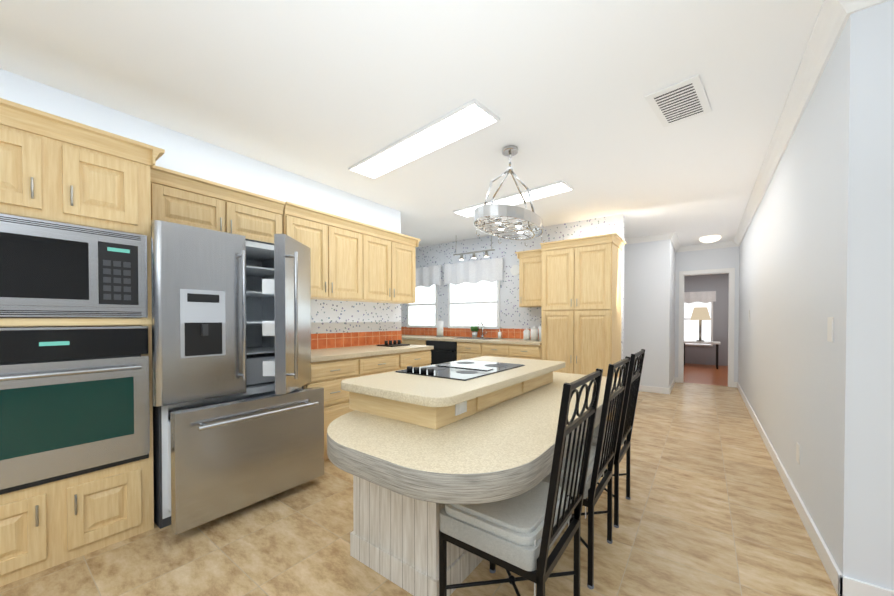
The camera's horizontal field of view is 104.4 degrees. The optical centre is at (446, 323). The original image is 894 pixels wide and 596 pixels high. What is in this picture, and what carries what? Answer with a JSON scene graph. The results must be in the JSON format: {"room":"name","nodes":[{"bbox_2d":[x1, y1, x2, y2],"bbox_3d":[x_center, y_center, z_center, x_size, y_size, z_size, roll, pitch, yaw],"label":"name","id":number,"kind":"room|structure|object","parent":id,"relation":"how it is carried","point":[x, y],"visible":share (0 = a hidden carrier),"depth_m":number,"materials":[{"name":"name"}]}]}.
{"room":"kitchen","nodes":[
{"label":"kitchen","id":0,"kind":"room"},
{"bbox_2d":[0,69,401,349],"bbox_3d":[-2.618,-0.116,1.915,0.132,2.640,6.620,1,1,37],"label":"wall","id":1,"kind":"structure","parent":0,"point":[189,155],"depth_m":3.09,"materials":[{"name":"white paint"}]},
{"bbox_2d":[150,165,284,242],"bbox_3d":[-1.762,-0.830,2.668,0.340,0.390,0.885,1,1,37],"label":"upper cabinet","id":2,"kind":"object","parent":1,"relation":"attached to","point":[183,198],"visible":0.75,"depth_m":2.52,"materials":[{"name":"brown wood"}]},
{"bbox_2d":[282,201,369,300],"bbox_3d":[-1.232,-0.647,3.407,0.312,0.794,0.899,1,1,37],"label":"upper cabinet","id":3,"kind":"object","parent":1,"relation":"attached to","point":[354,260],"depth_m":3.34,"materials":[{"name":"brown wood"}]},
{"bbox_2d":[358,225,417,303],"bbox_3d":[-0.773,-0.654,4.027,0.312,0.794,0.899,1,1,37],"label":"upper cabinet","id":4,"kind":"object","parent":1,"relation":"attached to","point":[392,255],"depth_m":3.97,"materials":[{"name":"brown wood"}]},
{"bbox_2d":[0,0,823,247],"bbox_3d":[2.117,-1.508,3.727,10.200,0.100,15.600,1,1,37],"label":"ceiling","id":5,"kind":"structure","parent":0,"point":[328,92],"depth_m":2.08,"materials":[{"name":"white paint"}]},
{"bbox_2d":[348,99,499,178],"bbox_3d":[-0.272,-1.435,2.823,1.480,0.023,0.290,1,1,43],"label":"ceiling light panel","id":6,"kind":"object","parent":5,"relation":"attached to","point":[465,120],"visible":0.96,"depth_m":2.67,"materials":[{"name":"white plastic"}]},
{"bbox_2d":[453,235,494,259],"bbox_3d":[0.420,-1.268,5.580,0.770,0.424,0.070,1,1,37],"label":"track light","id":7,"kind":"object","parent":5,"relation":"attached to","point":[474,255],"visible":0.98,"depth_m":5.54,"materials":[{"name":"silver metal"}]},
{"bbox_2d":[474,145,544,245],"bbox_3d":[0.535,-1.084,2.864,0.492,0.726,0.860,1,1,37],"label":"chandelier","id":8,"kind":"object","parent":5,"relation":"hanging from","point":[498,211],"visible":1,"depth_m":2.80,"materials":[{"name":"silver metal"}]},
{"bbox_2d":[453,180,573,216],"bbox_3d":[0.717,-1.450,4.106,1.480,0.023,0.290,1,1,43],"label":"ceiling light panel","id":9,"kind":"object","parent":5,"relation":"attached to","point":[551,189],"visible":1,"depth_m":3.91,"materials":[{"name":"white plastic"}]},
{"bbox_2d":[645,74,711,126],"bbox_3d":[1.513,-1.433,2.259,0.280,0.012,0.480,1,1,45],"label":"ceiling vent","id":10,"kind":"object","parent":5,"relation":"in","point":[682,100],"visible":0.98,"depth_m":2.23,"materials":[{"name":"white"}]},
{"bbox_2d":[699,235,720,242],"bbox_3d":[4.506,-1.465,5.940,0.300,0.135,0.300,1,1,37],"label":"light","id":11,"kind":"object","parent":5,"relation":"attached to","point":[709,239],"visible":0.81,"depth_m":5.86,"materials":[{"name":"white glass"}]},
{"bbox_2d":[0,382,837,595],"bbox_3d":[0.971,1.250,2.214,10.200,0.100,11.750,1,1,37],"label":"floor","id":12,"kind":"structure","parent":0,"point":[708,508],"depth_m":1.91,"materials":[{"name":"beige wood"}]},
{"bbox_2d":[0,98,164,586],"bbox_3d":[-2.163,0.094,1.878,0.640,2.220,0.870,1,1,37],"label":"tall cabinet","id":13,"kind":"object","parent":12,"relation":"on","point":[54,168],"visible":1,"depth_m":1.76,"materials":[{"name":"brown wood"}]},
{"bbox_2d":[0,213,147,317],"bbox_3d":[-2.117,-0.270,1.840,0.484,0.470,0.716,1,1,37],"label":"built-in microwave","id":14,"kind":"object","parent":13,"relation":"in","point":[52,269],"visible":1,"depth_m":1.74,"materials":[{"name":"grey metal"}]},
{"bbox_2d":[0,326,149,494],"bbox_3d":[-2.120,0.396,1.851,0.616,0.762,0.716,1,1,37],"label":"wall oven","id":15,"kind":"object","parent":13,"relation":"in","point":[74,401],"visible":1,"depth_m":1.74,"materials":[{"name":"grey metal"}]},
{"bbox_2d":[151,220,323,534],"bbox_3d":[-1.511,0.302,2.464,1.003,1.790,0.983,1,1,37],"label":"refrigerator","id":16,"kind":"object","parent":12,"relation":"on","point":[238,416],"visible":0.96,"depth_m":2.18,"materials":[{"name":"grey metal"}]},
{"bbox_2d":[303,357,366,459],"bbox_3d":[-1.197,0.748,3.215,0.609,0.880,0.604,1,1,37],"label":"base cabinet","id":17,"kind":"object","parent":12,"relation":"on","point":[332,369],"depth_m":3.01,"materials":[{"name":"brown wood"}]},
{"bbox_2d":[311,345,433,360],"bbox_3d":[-0.896,0.283,3.618,0.625,0.040,1.640,1,1,37],"label":"countertop","id":18,"kind":"structure","parent":17,"relation":"on","point":[356,351],"depth_m":3.47,"materials":[{"name":"beige stone"}]},
{"bbox_2d":[377,340,409,346],"bbox_3d":[-0.635,0.224,4.108,0.250,0.064,0.300,1,1,37],"label":"tray","id":19,"kind":"object","parent":18,"relation":"on","point":[396,343],"visible":1,"depth_m":4.06,"materials":[{"name":"black plastic"}]},
{"bbox_2d":[367,349,406,375],"bbox_3d":[-0.878,0.742,3.645,0.609,0.880,0.603,1,1,37],"label":"base cabinet","id":20,"kind":"object","parent":12,"relation":"on","point":[377,363],"depth_m":3.49,"materials":[{"name":"brown wood"}]},
{"bbox_2d":[407,349,430,367],"bbox_3d":[-0.598,0.738,4.023,0.609,0.880,0.604,1,1,37],"label":"base cabinet","id":21,"kind":"object","parent":12,"relation":"on","point":[415,357],"depth_m":3.89,"materials":[{"name":"brown wood"}]},
{"bbox_2d":[405,339,436,344],"bbox_3d":[-0.421,0.711,6.300,0.602,0.880,0.614,1,1,37],"label":"base cabinet","id":22,"kind":"object","parent":12,"relation":"on","point":[407,341],"depth_m":5.98,"materials":[{"name":"brown wood"}]},
{"bbox_2d":[426,340,456,364],"bbox_3d":[0.051,0.718,5.903,0.620,0.875,0.609,1,1,37],"label":"dishwasher","id":23,"kind":"object","parent":12,"relation":"on","point":[443,351],"visible":0.29,"depth_m":5.65,"materials":[{"name":"black plastic"}]},
{"bbox_2d":[327,356,626,595],"bbox_3d":[0.357,0.745,2.153,1.080,0.912,2.270,1,1,37],"label":"kitchen island","id":24,"kind":"object","parent":12,"relation":"on","point":[412,454],"visible":0.94,"depth_m":1.52,"materials":[{"name":"beige stone"}]},
{"bbox_2d":[396,360,525,380],"bbox_3d":[0.111,0.272,2.236,0.512,0.032,0.752,1,1,37],"label":"cooktop","id":25,"kind":"object","parent":24,"relation":"in","point":[463,370],"visible":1,"depth_m":2.11,"materials":[{"name":"black glass"}]},
{"bbox_2d":[455,401,466,415],"bbox_3d":[0.067,0.385,1.617,0.006,0.065,0.090,1,1,37],"label":"outlet","id":26,"kind":"object","parent":24,"relation":"attached to","point":[460,408],"visible":0.64,"depth_m":1.61,"materials":[{"name":"white plastic"}]},
{"bbox_2d":[453,339,512,360],"bbox_3d":[0.725,0.721,5.450,0.993,0.880,0.614,1,1,37],"label":"base cabinet","id":27,"kind":"object","parent":12,"relation":"on","point":[507,348],"depth_m":5.21,"materials":[{"name":"brown wood"}]},
{"bbox_2d":[402,335,540,342],"bbox_3d":[-0.013,0.255,5.987,3.610,0.040,0.618,1,1,37],"label":"countertop","id":28,"kind":"structure","parent":27,"relation":"on","point":[444,338],"depth_m":5.41,"materials":[{"name":"beige stone"}]},
{"bbox_2d":[436,318,443,336],"bbox_3d":[-0.124,0.062,6.180,0.150,0.339,0.150,1,1,37],"label":"paper towel holder","id":29,"kind":"object","parent":28,"relation":"on","point":[440,328],"visible":0.98,"depth_m":6.13,"materials":[{"name":"white paper"}]},
{"bbox_2d":[471,326,478,337],"bbox_3d":[0.473,0.135,5.926,0.144,0.198,0.126,1,1,37],"label":"potted plant","id":30,"kind":"object","parent":28,"relation":"on","point":[474,329],"visible":1,"depth_m":5.89,"materials":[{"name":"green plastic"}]},
{"bbox_2d":[456,321,497,339],"bbox_3d":[0.453,0.097,5.698,0.700,0.279,0.392,1,1,37],"label":"sink faucet","id":31,"kind":"object","parent":28,"relation":"on","point":[482,337],"visible":1,"depth_m":5.69,"materials":[{"name":"silver metal"}]},
{"bbox_2d":[523,328,528,339],"bbox_3d":[1.203,0.151,5.234,0.097,0.184,0.100,1,1,37],"label":"jar","id":32,"kind":"object","parent":28,"relation":"on","point":[526,331],"depth_m":5.19,"materials":[{"name":"white ceramic"}]},
{"bbox_2d":[528,326,535,340],"bbox_3d":[1.300,0.137,5.163,0.107,0.214,0.110,1,1,37],"label":"jar","id":33,"kind":"object","parent":28,"relation":"on","point":[534,333],"depth_m":5.12,"materials":[{"name":"white ceramic"}]},
{"bbox_2d":[536,326,540,340],"bbox_3d":[1.404,0.122,5.085,0.117,0.244,0.120,1,1,37],"label":"jar","id":34,"kind":"object","parent":28,"relation":"on","point":[539,326],"depth_m":5.06,"materials":[{"name":"white ceramic"}]},
{"bbox_2d":[439,368,602,595],"bbox_3d":[0.294,0.695,1.383,0.516,1.031,0.430,1,1,37],"label":"chair","id":35,"kind":"object","parent":12,"relation":"on","point":[518,534],"visible":0.98,"depth_m":1.26,"materials":[{"name":"black metal"}]},
{"bbox_2d":[513,343,540,359],"bbox_3d":[1.225,0.726,5.079,0.532,0.880,0.614,1,1,37],"label":"base cabinet","id":36,"kind":"object","parent":12,"relation":"on","point":[520,350],"depth_m":4.78,"materials":[{"name":"brown wood"}]},
{"bbox_2d":[540,233,625,419],"bbox_3d":[1.809,0.046,4.622,0.930,2.250,0.650,1,1,37],"label":"pantry cabinet","id":37,"kind":"object","parent":12,"relation":"on","point":[581,307],"visible":0.79,"depth_m":4.37,"materials":[{"name":"brown wood"}]},
{"bbox_2d":[542,356,629,588],"bbox_3d":[0.648,0.689,1.843,0.516,1.031,0.430,1,1,37],"label":"chair","id":38,"kind":"object","parent":12,"relation":"on","point":[600,459],"visible":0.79,"depth_m":1.66,"materials":[{"name":"black metal"}]},
{"bbox_2d":[580,349,644,527],"bbox_3d":[0.993,0.683,2.309,0.516,1.031,0.430,1,1,37],"label":"chair","id":39,"kind":"object","parent":12,"relation":"on","point":[629,402],"visible":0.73,"depth_m":2.13,"materials":[{"name":"black metal"}]},
{"bbox_2d":[401,214,624,377],"bbox_3d":[0.551,-0.166,6.038,4.550,2.640,0.120,1,1,37],"label":"wall","id":40,"kind":"structure","parent":0,"point":[513,315],"depth_m":5.61,"materials":[{"name":"paper"}]},
{"bbox_2d":[407,285,437,327],"bbox_3d":[-0.485,-0.374,6.711,0.770,0.890,0.030,1,1,37],"label":"kitchen window","id":41,"kind":"structure","parent":40,"relation":"in","point":[422,311],"depth_m":6.69,"materials":[{"name":"white glass"}]},
{"bbox_2d":[416,265,441,286],"bbox_3d":[-0.489,-0.889,6.641,0.950,0.390,0.069,1,1,37],"label":"valance","id":42,"kind":"object","parent":41,"relation":"attached to","point":[429,276],"visible":0.6,"depth_m":6.54,"materials":[{"name":"fabric"}]},
{"bbox_2d":[401,327,538,338],"bbox_3d":[0.154,0.146,6.253,3.640,0.160,0.010,1,1,37],"label":"backsplash","id":43,"kind":"structure","parent":40,"relation":"attached to","point":[492,333],"depth_m":6.12,"materials":[{"name":"orange tile"}]},
{"bbox_2d":[448,280,499,328],"bbox_3d":[0.446,-0.366,6.020,1.050,0.890,0.030,1,1,37],"label":"kitchen window","id":44,"kind":"structure","parent":40,"relation":"in","point":[470,305],"depth_m":6.01,"materials":[{"name":"white glass"}]},
{"bbox_2d":[444,258,502,284],"bbox_3d":[0.422,-0.880,5.965,1.180,0.390,0.069,1,1,37],"label":"valance","id":45,"kind":"object","parent":44,"relation":"attached to","point":[476,272],"visible":1,"depth_m":5.92,"materials":[{"name":"fabric"}]},
{"bbox_2d":[510,265,518,275],"bbox_3d":[1.091,-0.860,5.541,0.170,0.170,0.019,1,1,37],"label":"wall plate","id":46,"kind":"object","parent":40,"relation":"attached to","point":[514,269],"visible":0.79,"depth_m":5.54,"materials":[{"name":"white plastic"}]},
{"bbox_2d":[515,249,541,306],"bbox_3d":[1.319,-0.666,5.170,0.510,0.820,0.340,1,1,37],"label":"upper cabinet","id":47,"kind":"object","parent":40,"relation":"attached to","point":[530,278],"visible":0.69,"depth_m":5.07,"materials":[{"name":"brown wood"}]},
{"bbox_2d":[624,239,675,387],"bbox_3d":[2.081,-0.187,7.748,4.970,2.640,1.390,1,1,37],"label":"wall","id":48,"kind":"structure","parent":0,"point":[649,296],"depth_m":5.90,"materials":[{"name":"white paint"}]},
{"bbox_2d":[624,232,675,243],"bbox_3d":[1.675,-1.454,7.115,5.055,0.090,0.085,1,1,37],"label":"crown molding","id":49,"kind":"structure","parent":48,"relation":"attached to","point":[672,236],"depth_m":5.82,"materials":[{"name":"white"}]},
{"bbox_2d":[639,385,670,393],"bbox_3d":[1.669,1.090,7.196,4.984,0.100,0.017,1,1,37],"label":"baseboard","id":50,"kind":"structure","parent":48,"relation":"attached to","point":[662,390],"depth_m":5.83,"materials":[{"name":"white wood"}]},
{"bbox_2d":[670,377,677,389],"bbox_3d":[4.096,1.101,6.275,0.040,0.100,1.380,1,1,37],"label":"baseboard","id":51,"kind":"structure","parent":48,"relation":"attached to","point":[675,379],"depth_m":6.49,"materials":[{"name":"white wood"}]},
{"bbox_2d":[671,234,679,251],"bbox_3d":[4.114,-1.443,6.231,0.085,0.090,1.380,1,1,37],"label":"crown molding","id":52,"kind":"structure","parent":48,"relation":"attached to","point":[675,243],"depth_m":6.29,"materials":[{"name":"white"}]},
{"bbox_2d":[684,363,727,385],"bbox_3d":[6.180,1.180,8.061,5.200,0.100,3.850,1,1,37],"label":"floor","id":53,"kind":"structure","parent":0,"point":[703,374],"depth_m":7.78,"materials":[{"name":"brown wood"}]},
{"bbox_2d":[684,307,720,368],"bbox_3d":[6.601,0.343,9.040,0.820,1.550,0.640,1,1,37],"label":"table","id":54,"kind":"object","parent":53,"relation":"on","point":[700,314],"visible":0.94,"depth_m":8.89,"materials":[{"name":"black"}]},
{"bbox_2d":[684,273,728,365],"bbox_3d":[7.243,-0.208,9.478,5.200,2.640,0.120,1,1,37],"label":"wall","id":55,"kind":"structure","parent":0,"point":[719,285],"depth_m":9.39,"materials":[{"name":"grey paint"}]},
{"bbox_2d":[684,302,712,345],"bbox_3d":[6.909,-0.140,9.633,0.770,1.490,0.030,1,1,37],"label":"room window","id":56,"kind":"structure","parent":55,"relation":"in","point":[691,330],"depth_m":9.63,"materials":[{"name":"white glass"}]},
{"bbox_2d":[684,291,715,303],"bbox_3d":[6.877,-0.729,9.583,0.880,0.320,0.069,1,1,37],"label":"valance","id":57,"kind":"object","parent":56,"relation":"attached to","point":[702,297],"visible":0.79,"depth_m":9.50,"materials":[{"name":"fabric"}]},
{"bbox_2d":[675,246,738,381],"bbox_3d":[2.916,-0.191,8.069,5.930,2.640,0.120,1,1,37],"label":"wall","id":58,"kind":"structure","parent":0,"point":[718,258],"depth_m":6.49,"materials":[{"name":"white paint"}]},
{"bbox_2d":[680,241,731,251],"bbox_3d":[4.847,-1.446,6.493,0.750,0.090,0.085,1,1,37],"label":"crown molding","id":59,"kind":"structure","parent":58,"relation":"attached to","point":[722,244],"depth_m":6.49,"materials":[{"name":"white"}]},
{"bbox_2d":[678,268,734,386],"bbox_3d":[4.908,0.062,6.585,0.840,2.170,0.135,1,1,37],"label":"door frame","id":60,"kind":"structure","parent":58,"relation":"attached to","point":[731,296],"depth_m":6.41,"materials":[{"name":"white wood"}]},
{"bbox_2d":[738,0,893,587],"bbox_3d":[3.588,-0.140,3.897,0.120,2.640,6.020,1,1,37],"label":"wall","id":61,"kind":"structure","parent":0,"point":[814,250],"depth_m":1.65,"materials":[{"name":"white paint"}]},
{"bbox_2d":[736,382,847,595],"bbox_3d":[3.492,1.130,3.900,0.020,0.100,5.914,1,1,37],"label":"baseboard","id":62,"kind":"structure","parent":61,"relation":"attached to","point":[845,585],"depth_m":2.01,"materials":[{"name":"white wood"}]},
{"bbox_2d":[732,0,855,246],"bbox_3d":[3.445,-1.414,3.861,0.085,0.090,5.985,1,1,37],"label":"crown molding","id":63,"kind":"structure","parent":61,"relation":"attached to","point":[831,20],"depth_m":2.04,"materials":[{"name":"white wood"}]},
{"bbox_2d":[796,442,799,464],"bbox_3d":[2.281,0.840,2.252,0.006,0.120,0.080,1,1,37],"label":"outlet","id":64,"kind":"object","parent":61,"relation":"attached to","point":[797,452],"visible":0.94,"depth_m":2.24,"materials":[{"name":"white plastic"}]},
{"bbox_2d":[827,317,833,341],"bbox_3d":[1.876,0.026,1.696,0.006,0.120,0.080,1,1,37],"label":"light switch","id":65,"kind":"object","parent":61,"relation":"attached to","point":[830,330],"visible":0.98,"depth_m":1.69,"materials":[{"name":"white plastic"}]},
{"bbox_2d":[885,49,893,589],"bbox_3d":[3.385,-0.098,0.375,3.750,2.640,0.120,1,1,37],"label":"wall","id":66,"kind":"structure","parent":0,"point":[889,575],"depth_m":1.45,"materials":[{"name":"white paint"}]},
{"bbox_2d":[848,0,889,18],"bbox_3d":[3.280,-1.371,0.310,3.860,0.090,0.085,1,1,37],"label":"crown molding","id":67,"kind":"structure","parent":66,"relation":"attached to","point":[860,5],"depth_m":1.47,"materials":[{"name":"white wood"}]},
{"bbox_2d":[848,577,893,595],"bbox_3d":[3.301,1.173,0.370,3.860,0.100,0.014,1,1,37],"label":"baseboard","id":68,"kind":"structure","parent":66,"relation":"attached to","point":[855,587],"depth_m":1.48,"materials":[{"name":"white"}]}
]}

